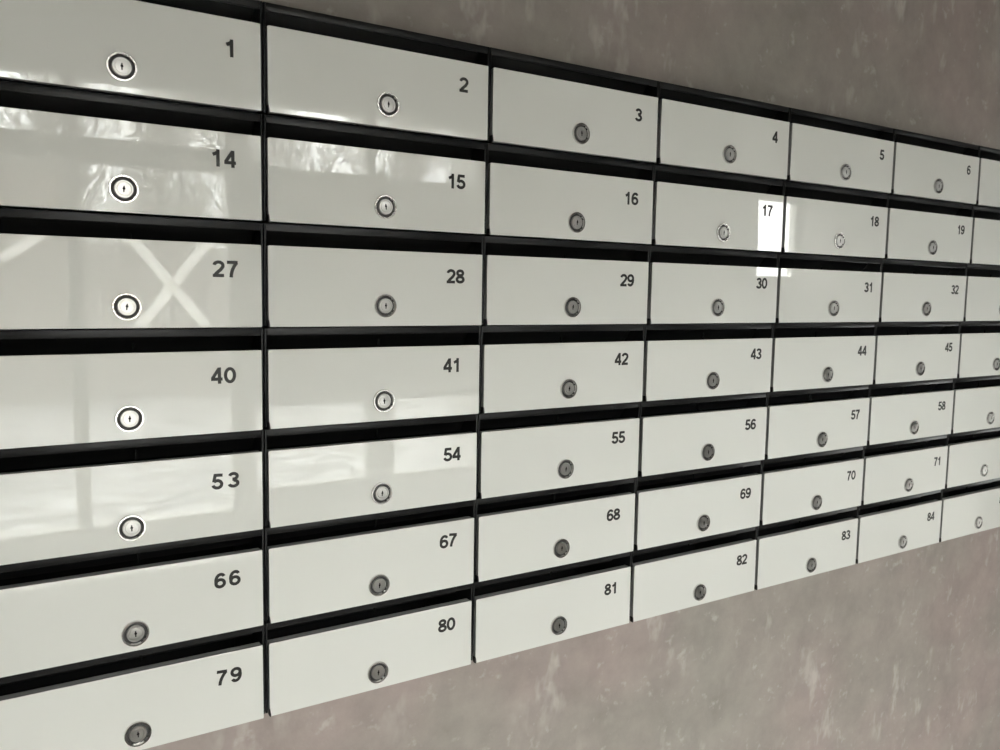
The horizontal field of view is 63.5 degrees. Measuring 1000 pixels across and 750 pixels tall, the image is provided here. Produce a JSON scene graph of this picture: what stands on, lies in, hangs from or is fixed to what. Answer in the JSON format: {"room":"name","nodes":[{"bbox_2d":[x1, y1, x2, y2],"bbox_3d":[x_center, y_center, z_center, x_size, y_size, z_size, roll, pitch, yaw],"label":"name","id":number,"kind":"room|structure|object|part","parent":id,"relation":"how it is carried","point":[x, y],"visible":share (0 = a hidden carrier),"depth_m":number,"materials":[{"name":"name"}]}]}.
{"room":"apartment mailroom","nodes":[
{"label":"apartment mailroom","id":0,"kind":"room"},
{"bbox_2d":[143,0,999,749],"bbox_3d":[1.027,0.022,1.816,7.100,2.550,0.200,-3,9,-32],"label":"wall","id":1,"kind":"structure","parent":0,"point":[898,651],"depth_m":1.33,"materials":[{"name":"concrete"}]},
{"bbox_2d":[0,623,264,749],"bbox_3d":[-0.368,0.296,0.799,0.239,0.098,0.125,-3,9,-32],"label":"mailbox","id":2,"kind":"object","parent":1,"relation":"attached to","point":[142,699],"visible":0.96,"depth_m":0.76,"materials":[{"name":"grey metal"}]},
{"bbox_3d":[-0.341,0.312,0.757,0.233,0.076,0.008,-3,7,-32],"label":"door","id":3,"kind":"part","parent":2,"relation":"part of","materials":[{"name":"grey metal"}]},
{"bbox_2d":[0,528,263,677],"bbox_3d":[-0.364,0.198,0.786,0.239,0.098,0.125,-3,9,-32],"label":"mailbox","id":4,"kind":"object","parent":2,"relation":"on","point":[54,612],"visible":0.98,"depth_m":0.74,"materials":[{"name":"grey metal"}]},
{"bbox_3d":[-0.338,0.214,0.744,0.233,0.076,0.008,-3,7,-32],"label":"door","id":5,"kind":"part","parent":4,"relation":"part of","materials":[{"name":"grey metal"}]},
{"bbox_2d":[0,430,263,564],"bbox_3d":[-0.361,0.100,0.773,0.239,0.098,0.125,-3,9,-32],"label":"mailbox","id":6,"kind":"object","parent":4,"relation":"on","point":[56,501],"visible":0.97,"depth_m":0.73,"materials":[{"name":"grey metal"}]},
{"bbox_3d":[-0.334,0.116,0.731,0.233,0.076,0.008,-3,7,-32],"label":"door","id":7,"kind":"part","parent":6,"relation":"part of","materials":[{"name":"grey metal"}]},
{"bbox_2d":[0,327,263,448],"bbox_3d":[-0.357,0.002,0.760,0.239,0.098,0.125,-3,9,-32],"label":"mailbox","id":8,"kind":"object","parent":6,"relation":"on","point":[58,386],"visible":0.95,"depth_m":0.71,"materials":[{"name":"grey metal"}]},
{"bbox_3d":[-0.331,0.018,0.718,0.233,0.076,0.008,-3,7,-32],"label":"door","id":9,"kind":"part","parent":8,"relation":"part of","materials":[{"name":"grey metal"}]},
{"bbox_2d":[0,208,262,328],"bbox_3d":[-0.354,-0.096,0.747,0.239,0.098,0.125,-3,9,-32],"label":"mailbox","id":10,"kind":"object","parent":8,"relation":"on","point":[59,269],"visible":1,"depth_m":0.70,"materials":[{"name":"grey metal"}]},
{"bbox_2d":[0,80,262,221],"bbox_3d":[-0.350,-0.194,0.734,0.239,0.098,0.125,-3,9,-32],"label":"mailbox","id":11,"kind":"object","parent":10,"relation":"on","point":[61,149],"visible":0.99,"depth_m":0.69,"materials":[{"name":"grey metal"}]},
{"bbox_2d":[0,0,261,112],"bbox_3d":[-0.347,-0.292,0.721,0.239,0.098,0.125,-3,9,-32],"label":"mailbox","id":12,"kind":"object","parent":11,"relation":"on","point":[205,53],"visible":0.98,"depth_m":0.68,"materials":[{"name":"grey metal"}]},
{"bbox_3d":[-0.321,-0.276,0.679,0.233,0.076,0.008,-3,7,-32],"label":"door","id":13,"kind":"part","parent":12,"relation":"part of","materials":[{"name":"grey metal"}]},
{"bbox_2d":[263,583,472,716],"bbox_3d":[-0.163,0.286,0.924,0.239,0.098,0.125,-3,9,-32],"label":"mailbox","id":14,"kind":"object","parent":1,"relation":"attached to","point":[333,655],"visible":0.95,"depth_m":0.88,"materials":[{"name":"grey metal"}]},
{"bbox_2d":[263,500,474,623],"bbox_3d":[-0.160,0.188,0.911,0.239,0.098,0.125,-3,9,-32],"label":"mailbox","id":15,"kind":"object","parent":14,"relation":"on","point":[312,568],"visible":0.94,"depth_m":0.86,"materials":[{"name":"grey metal"}]},
{"bbox_2d":[262,414,477,528],"bbox_3d":[-0.157,0.090,0.898,0.239,0.098,0.125,-3,9,-32],"label":"mailbox","id":16,"kind":"object","parent":15,"relation":"on","point":[335,471],"visible":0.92,"depth_m":0.85,"materials":[{"name":"grey metal"}]},
{"bbox_2d":[260,325,480,429],"bbox_3d":[-0.153,-0.008,0.885,0.239,0.098,0.125,-3,9,-32],"label":"mailbox","id":17,"kind":"object","parent":16,"relation":"on","point":[329,375],"visible":0.95,"depth_m":0.83,"materials":[{"name":"grey metal"}]},
{"bbox_3d":[-0.126,0.009,0.843,0.233,0.076,0.008,-3,7,-32],"label":"door","id":18,"kind":"part","parent":17,"relation":"part of","materials":[{"name":"grey metal"}]},
{"bbox_2d":[263,223,483,327],"bbox_3d":[-0.150,-0.106,0.873,0.239,0.098,0.125,-3,9,-32],"label":"mailbox","id":19,"kind":"object","parent":17,"relation":"on","point":[314,276],"visible":0.96,"depth_m":0.82,"materials":[{"name":"grey metal"}]},
{"bbox_3d":[-0.123,-0.089,0.830,0.233,0.076,0.008,-3,7,-32],"label":"door","id":20,"kind":"part","parent":19,"relation":"part of","materials":[{"name":"grey metal"}]},
{"bbox_2d":[250,114,486,233],"bbox_3d":[-0.146,-0.204,0.860,0.239,0.098,0.125,-3,9,-32],"label":"mailbox","id":21,"kind":"object","parent":19,"relation":"on","point":[316,173],"visible":0.98,"depth_m":0.81,"materials":[{"name":"grey metal"}]},
{"bbox_3d":[-0.120,-0.187,0.817,0.233,0.076,0.008,-3,7,-32],"label":"door","id":22,"kind":"part","parent":21,"relation":"part of","materials":[{"name":"grey metal"}]},
{"bbox_2d":[258,2,489,141],"bbox_3d":[-0.143,-0.301,0.847,0.239,0.098,0.125,-3,9,-32],"label":"mailbox","id":23,"kind":"object","parent":1,"relation":"attached to","point":[316,66],"visible":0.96,"depth_m":0.79,"materials":[{"name":"grey metal"}]},
{"bbox_3d":[-0.116,-0.285,0.804,0.233,0.076,0.008,-3,7,-32],"label":"door","id":24,"kind":"part","parent":23,"relation":"part of","materials":[{"name":"grey metal"}]},
{"bbox_2d":[471,551,631,662],"bbox_3d":[0.041,0.277,1.050,0.239,0.098,0.125,-3,9,-32],"label":"mailbox","id":25,"kind":"object","parent":1,"relation":"attached to","point":[511,614],"visible":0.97,"depth_m":1.00,"materials":[{"name":"grey metal"}]},
{"bbox_2d":[473,477,635,581],"bbox_3d":[0.044,0.179,1.037,0.239,0.098,0.125,-3,9,-32],"label":"mailbox","id":26,"kind":"object","parent":1,"relation":"attached to","point":[514,534],"visible":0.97,"depth_m":0.99,"materials":[{"name":"grey metal"}]},
{"bbox_2d":[476,402,639,498],"bbox_3d":[0.048,0.081,1.024,0.239,0.098,0.125,-3,9,-32],"label":"mailbox","id":27,"kind":"object","parent":26,"relation":"on","point":[523,451],"visible":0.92,"depth_m":0.97,"materials":[{"name":"grey metal"}]},
{"bbox_2d":[476,324,644,413],"bbox_3d":[0.051,-0.017,1.011,0.239,0.098,0.125,-3,9,-32],"label":"mailbox","id":28,"kind":"object","parent":27,"relation":"on","point":[522,367],"visible":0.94,"depth_m":0.96,"materials":[{"name":"grey metal"}]},
{"bbox_3d":[0.078,-0.001,0.969,0.233,0.076,0.008,-3,7,-32],"label":"door","id":29,"kind":"part","parent":28,"relation":"part of","materials":[{"name":"grey metal"}]},
{"bbox_2d":[482,236,648,325],"bbox_3d":[0.055,-0.115,0.998,0.239,0.098,0.125,-3,9,-32],"label":"mailbox","id":30,"kind":"object","parent":28,"relation":"on","point":[525,281],"visible":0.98,"depth_m":0.94,"materials":[{"name":"grey metal"}]},
{"bbox_3d":[0.081,-0.099,0.956,0.233,0.076,0.008,-3,7,-32],"label":"door","id":31,"kind":"part","parent":30,"relation":"part of","materials":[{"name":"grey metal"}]},
{"bbox_2d":[460,143,653,243],"bbox_3d":[0.058,-0.213,0.985,0.239,0.098,0.125,-3,9,-32],"label":"mailbox","id":32,"kind":"object","parent":30,"relation":"on","point":[530,193],"visible":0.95,"depth_m":0.93,"materials":[{"name":"grey metal"}]},
{"bbox_3d":[0.085,-0.197,0.943,0.233,0.076,0.008,-3,7,-32],"label":"door","id":33,"kind":"part","parent":32,"relation":"part of","materials":[{"name":"grey metal"}]},
{"bbox_2d":[481,47,658,162],"bbox_3d":[0.062,-0.311,0.972,0.239,0.098,0.125,-3,9,-32],"label":"mailbox","id":34,"kind":"object","parent":32,"relation":"on","point":[534,102],"visible":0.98,"depth_m":0.92,"materials":[{"name":"grey metal"}]},
{"bbox_3d":[0.088,-0.196,0.938,0.234,0.077,0.003,-3,7,-32],"label":"glass panel","id":35,"kind":"part","parent":32,"relation":"part of","materials":[{"name":"white"}]},
{"bbox_2d":[629,526,756,621],"bbox_3d":[0.245,0.267,1.175,0.239,0.098,0.125,-3,9,-32],"label":"mailbox","id":36,"kind":"object","parent":1,"relation":"attached to","point":[672,577],"visible":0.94,"depth_m":1.13,"materials":[{"name":"grey metal"}]},
{"bbox_2d":[633,460,761,550],"bbox_3d":[0.249,0.169,1.162,0.239,0.098,0.125,-3,9,-32],"label":"mailbox","id":37,"kind":"object","parent":1,"relation":"attached to","point":[673,507],"visible":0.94,"depth_m":1.11,"materials":[{"name":"grey metal"}]},
{"bbox_2d":[638,392,767,476],"bbox_3d":[0.252,0.071,1.149,0.239,0.098,0.125,-3,9,-32],"label":"mailbox","id":38,"kind":"object","parent":37,"relation":"on","point":[676,435],"visible":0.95,"depth_m":1.10,"materials":[{"name":"grey metal"}]},
{"bbox_2d":[642,323,772,401],"bbox_3d":[0.256,-0.027,1.136,0.239,0.098,0.125,-3,9,-32],"label":"mailbox","id":39,"kind":"object","parent":38,"relation":"on","point":[683,360],"visible":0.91,"depth_m":1.09,"materials":[{"name":"grey metal"}]},
{"bbox_3d":[0.282,-0.010,1.094,0.233,0.076,0.008,-3,7,-32],"label":"door","id":40,"kind":"part","parent":39,"relation":"part of","materials":[{"name":"grey metal"}]},
{"bbox_2d":[647,246,778,323],"bbox_3d":[0.259,-0.125,1.123,0.239,0.098,0.125,-3,9,-32],"label":"mailbox","id":41,"kind":"object","parent":39,"relation":"on","point":[686,285],"visible":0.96,"depth_m":1.07,"materials":[{"name":"grey metal"}]},
{"bbox_3d":[0.286,-0.108,1.081,0.233,0.076,0.008,-3,7,-32],"label":"door","id":42,"kind":"part","parent":41,"relation":"part of","materials":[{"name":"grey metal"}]},
{"bbox_2d":[631,165,783,251],"bbox_3d":[0.263,-0.223,1.110,0.239,0.098,0.125,-3,9,-32],"label":"mailbox","id":43,"kind":"object","parent":41,"relation":"on","point":[692,208],"visible":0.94,"depth_m":1.06,"materials":[{"name":"grey metal"}]},
{"bbox_3d":[0.289,-0.206,1.068,0.233,0.076,0.008,-3,7,-32],"label":"door","id":44,"kind":"part","parent":43,"relation":"part of","materials":[{"name":"grey metal"}]},
{"bbox_3d":[0.292,-0.205,1.063,0.234,0.077,0.003,-3,7,-32],"label":"glass panel","id":45,"kind":"part","parent":43,"relation":"part of","materials":[{"name":"white"}]},
{"bbox_2d":[647,81,789,179],"bbox_3d":[0.266,-0.321,1.097,0.239,0.098,0.125,-3,9,-32],"label":"mailbox","id":46,"kind":"object","parent":1,"relation":"attached to","point":[698,129],"visible":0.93,"depth_m":1.04,"materials":[{"name":"grey metal"}]},
{"bbox_3d":[0.293,-0.304,1.055,0.233,0.076,0.008,-3,7,-32],"label":"door","id":47,"kind":"part","parent":46,"relation":"part of","materials":[{"name":"grey metal"}]},
{"bbox_2d":[754,506,857,589],"bbox_3d":[0.450,0.258,1.301,0.239,0.098,0.125,-3,9,-32],"label":"mailbox","id":48,"kind":"object","parent":1,"relation":"attached to","point":[793,549],"visible":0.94,"depth_m":1.25,"materials":[{"name":"grey metal"}]},
{"bbox_2d":[759,446,863,524],"bbox_3d":[0.453,0.160,1.288,0.239,0.098,0.125,-3,9,-32],"label":"mailbox","id":49,"kind":"object","parent":1,"relation":"attached to","point":[803,485],"visible":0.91,"depth_m":1.24,"materials":[{"name":"grey metal"}]},
{"bbox_2d":[765,385,869,459],"bbox_3d":[0.457,0.062,1.275,0.239,0.098,0.125,-3,9,-32],"label":"mailbox","id":50,"kind":"object","parent":49,"relation":"on","point":[804,421],"visible":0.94,"depth_m":1.23,"materials":[{"name":"grey metal"}]},
{"bbox_2d":[770,322,875,391],"bbox_3d":[0.460,-0.036,1.262,0.239,0.098,0.125,-3,9,-32],"label":"mailbox","id":51,"kind":"object","parent":50,"relation":"on","point":[805,355],"visible":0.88,"depth_m":1.21,"materials":[{"name":"grey metal"}]},
{"bbox_3d":[0.487,-0.020,1.220,0.233,0.076,0.008,-3,7,-32],"label":"door","id":52,"kind":"part","parent":51,"relation":"part of","materials":[{"name":"grey metal"}]},
{"bbox_2d":[775,253,881,322],"bbox_3d":[0.464,-0.134,1.249,0.239,0.098,0.125,-3,9,-32],"label":"mailbox","id":53,"kind":"object","parent":51,"relation":"on","point":[810,288],"visible":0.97,"depth_m":1.20,"materials":[{"name":"grey metal"}]},
{"bbox_3d":[0.490,-0.118,1.207,0.233,0.076,0.008,-3,7,-32],"label":"door","id":54,"kind":"part","parent":53,"relation":"part of","materials":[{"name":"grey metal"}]},
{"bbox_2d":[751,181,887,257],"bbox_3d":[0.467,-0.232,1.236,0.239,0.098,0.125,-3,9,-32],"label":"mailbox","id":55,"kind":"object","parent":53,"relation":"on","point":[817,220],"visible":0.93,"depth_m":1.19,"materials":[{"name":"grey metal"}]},
{"bbox_3d":[0.494,-0.215,1.194,0.233,0.076,0.008,-3,7,-32],"label":"door","id":56,"kind":"part","parent":55,"relation":"part of","materials":[{"name":"grey metal"}]},
{"bbox_3d":[0.497,-0.215,1.189,0.234,0.077,0.003,-3,7,-32],"label":"glass panel","id":57,"kind":"part","parent":55,"relation":"part of","materials":[{"name":"white"}]},
{"bbox_2d":[779,108,894,192],"bbox_3d":[0.470,-0.330,1.223,0.239,0.098,0.125,-3,9,-32],"label":"mailbox","id":58,"kind":"object","parent":55,"relation":"on","point":[824,150],"visible":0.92,"depth_m":1.17,"materials":[{"name":"grey metal"}]},
{"bbox_3d":[0.497,-0.313,1.181,0.233,0.076,0.008,-3,7,-32],"label":"door","id":59,"kind":"part","parent":58,"relation":"part of","materials":[{"name":"grey metal"}]},
{"bbox_2d":[855,489,941,563],"bbox_3d":[0.654,0.248,1.426,0.239,0.098,0.125,-3,9,-32],"label":"mailbox","id":60,"kind":"object","parent":1,"relation":"attached to","point":[893,526],"visible":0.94,"depth_m":1.38,"materials":[{"name":"grey metal"}]},
{"bbox_2d":[861,434,947,504],"bbox_3d":[0.658,0.150,1.413,0.239,0.098,0.125,-3,9,-32],"label":"mailbox","id":61,"kind":"object","parent":1,"relation":"attached to","point":[897,469],"visible":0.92,"depth_m":1.36,"materials":[{"name":"grey metal"}]},
{"bbox_2d":[867,378,953,444],"bbox_3d":[0.661,0.052,1.400,0.239,0.098,0.125,-3,9,-32],"label":"mailbox","id":62,"kind":"object","parent":61,"relation":"on","point":[898,411],"visible":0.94,"depth_m":1.35,"materials":[{"name":"grey metal"}]},
{"bbox_2d":[873,321,959,384],"bbox_3d":[0.664,-0.046,1.387,0.239,0.098,0.125,-3,9,-32],"label":"mailbox","id":63,"kind":"object","parent":62,"relation":"on","point":[919,350],"visible":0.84,"depth_m":1.34,"materials":[{"name":"grey metal"}]},
{"bbox_3d":[0.691,-0.029,1.345,0.233,0.076,0.008,-3,7,-32],"label":"door","id":64,"kind":"part","parent":63,"relation":"part of","materials":[{"name":"grey metal"}]},
{"bbox_2d":[879,259,966,321],"bbox_3d":[0.668,-0.144,1.374,0.239,0.098,0.125,-3,9,-32],"label":"mailbox","id":65,"kind":"object","parent":63,"relation":"on","point":[911,291],"visible":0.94,"depth_m":1.32,"materials":[{"name":"grey metal"}]},
{"bbox_2d":[853,195,972,262],"bbox_3d":[0.671,-0.241,1.361,0.239,0.098,0.125,-3,9,-32],"label":"mailbox","id":66,"kind":"object","parent":65,"relation":"on","point":[923,230],"visible":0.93,"depth_m":1.31,"materials":[{"name":"grey metal"}]},
{"bbox_3d":[0.701,-0.224,1.314,0.234,0.077,0.003,-3,7,-32],"label":"glass panel","id":67,"kind":"part","parent":66,"relation":"part of","materials":[{"name":"white"}]},
{"bbox_2d":[880,129,979,203],"bbox_3d":[0.675,-0.339,1.348,0.239,0.098,0.125,-3,9,-32],"label":"mailbox","id":68,"kind":"object","parent":66,"relation":"on","point":[927,167],"visible":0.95,"depth_m":1.30,"materials":[{"name":"grey metal"}]},
{"bbox_3d":[0.701,-0.323,1.306,0.233,0.076,0.008,-3,7,-32],"label":"door","id":69,"kind":"part","parent":68,"relation":"part of","materials":[{"name":"grey metal"}]},
{"bbox_2d":[939,478,999,541],"bbox_3d":[0.859,0.239,1.552,0.239,0.098,0.125,-3,9,-32],"label":"mailbox","id":70,"kind":"object","parent":1,"relation":"attached to","point":[971,508],"visible":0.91,"depth_m":1.50,"materials":[{"name":"grey metal"}]},
{"bbox_2d":[945,427,999,488],"bbox_3d":[0.862,0.141,1.539,0.239,0.098,0.125,-3,9,-32],"label":"mailbox","id":71,"kind":"object","parent":1,"relation":"attached to","point":[972,456],"visible":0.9,"depth_m":1.48,"materials":[{"name":"grey metal"}]},
{"bbox_2d":[951,375,999,433],"bbox_3d":[0.866,0.043,1.526,0.239,0.098,0.125,-3,9,-32],"label":"mailbox","id":72,"kind":"object","parent":71,"relation":"on","point":[976,400],"visible":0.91,"depth_m":1.46,"materials":[{"name":"grey metal"}]},
{"bbox_2d":[956,321,999,377],"bbox_3d":[0.869,-0.055,1.513,0.239,0.098,0.125,-3,9,-32],"label":"mailbox","id":73,"kind":"object","parent":72,"relation":"on","point":[979,346],"visible":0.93,"depth_m":1.44,"materials":[{"name":"grey metal"}]},
{"bbox_2d":[963,264,999,321],"bbox_3d":[0.872,-0.153,1.500,0.239,0.098,0.125,-3,9,-32],"label":"mailbox","id":74,"kind":"object","parent":73,"relation":"on","point":[982,293],"visible":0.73,"depth_m":1.42,"materials":[{"name":"grey metal"}]},
{"bbox_2d":[939,205,999,265],"bbox_3d":[0.876,-0.251,1.487,0.239,0.098,0.125,-3,9,-32],"label":"mailbox","id":75,"kind":"object","parent":74,"relation":"on","point":[985,240],"visible":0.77,"depth_m":1.40,"materials":[{"name":"grey metal"}]},
{"bbox_2d":[966,146,999,208],"bbox_3d":[0.879,-0.349,1.474,0.239,0.098,0.125,-3,9,-32],"label":"mailbox","id":76,"kind":"object","parent":75,"relation":"on","point":[988,188],"visible":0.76,"depth_m":1.38,"materials":[{"name":"grey metal"}]},
{"bbox_3d":[0.909,-0.332,1.427,0.234,0.077,0.003,-3,7,-32],"label":"glass panel","id":77,"kind":"part","parent":76,"relation":"part of","materials":[{"name":"white"}]},
{"bbox_3d":[0.905,-0.234,1.440,0.234,0.077,0.003,-3,7,-32],"label":"glass panel","id":78,"kind":"part","parent":75,"relation":"part of","materials":[{"name":"white"}]}
]}

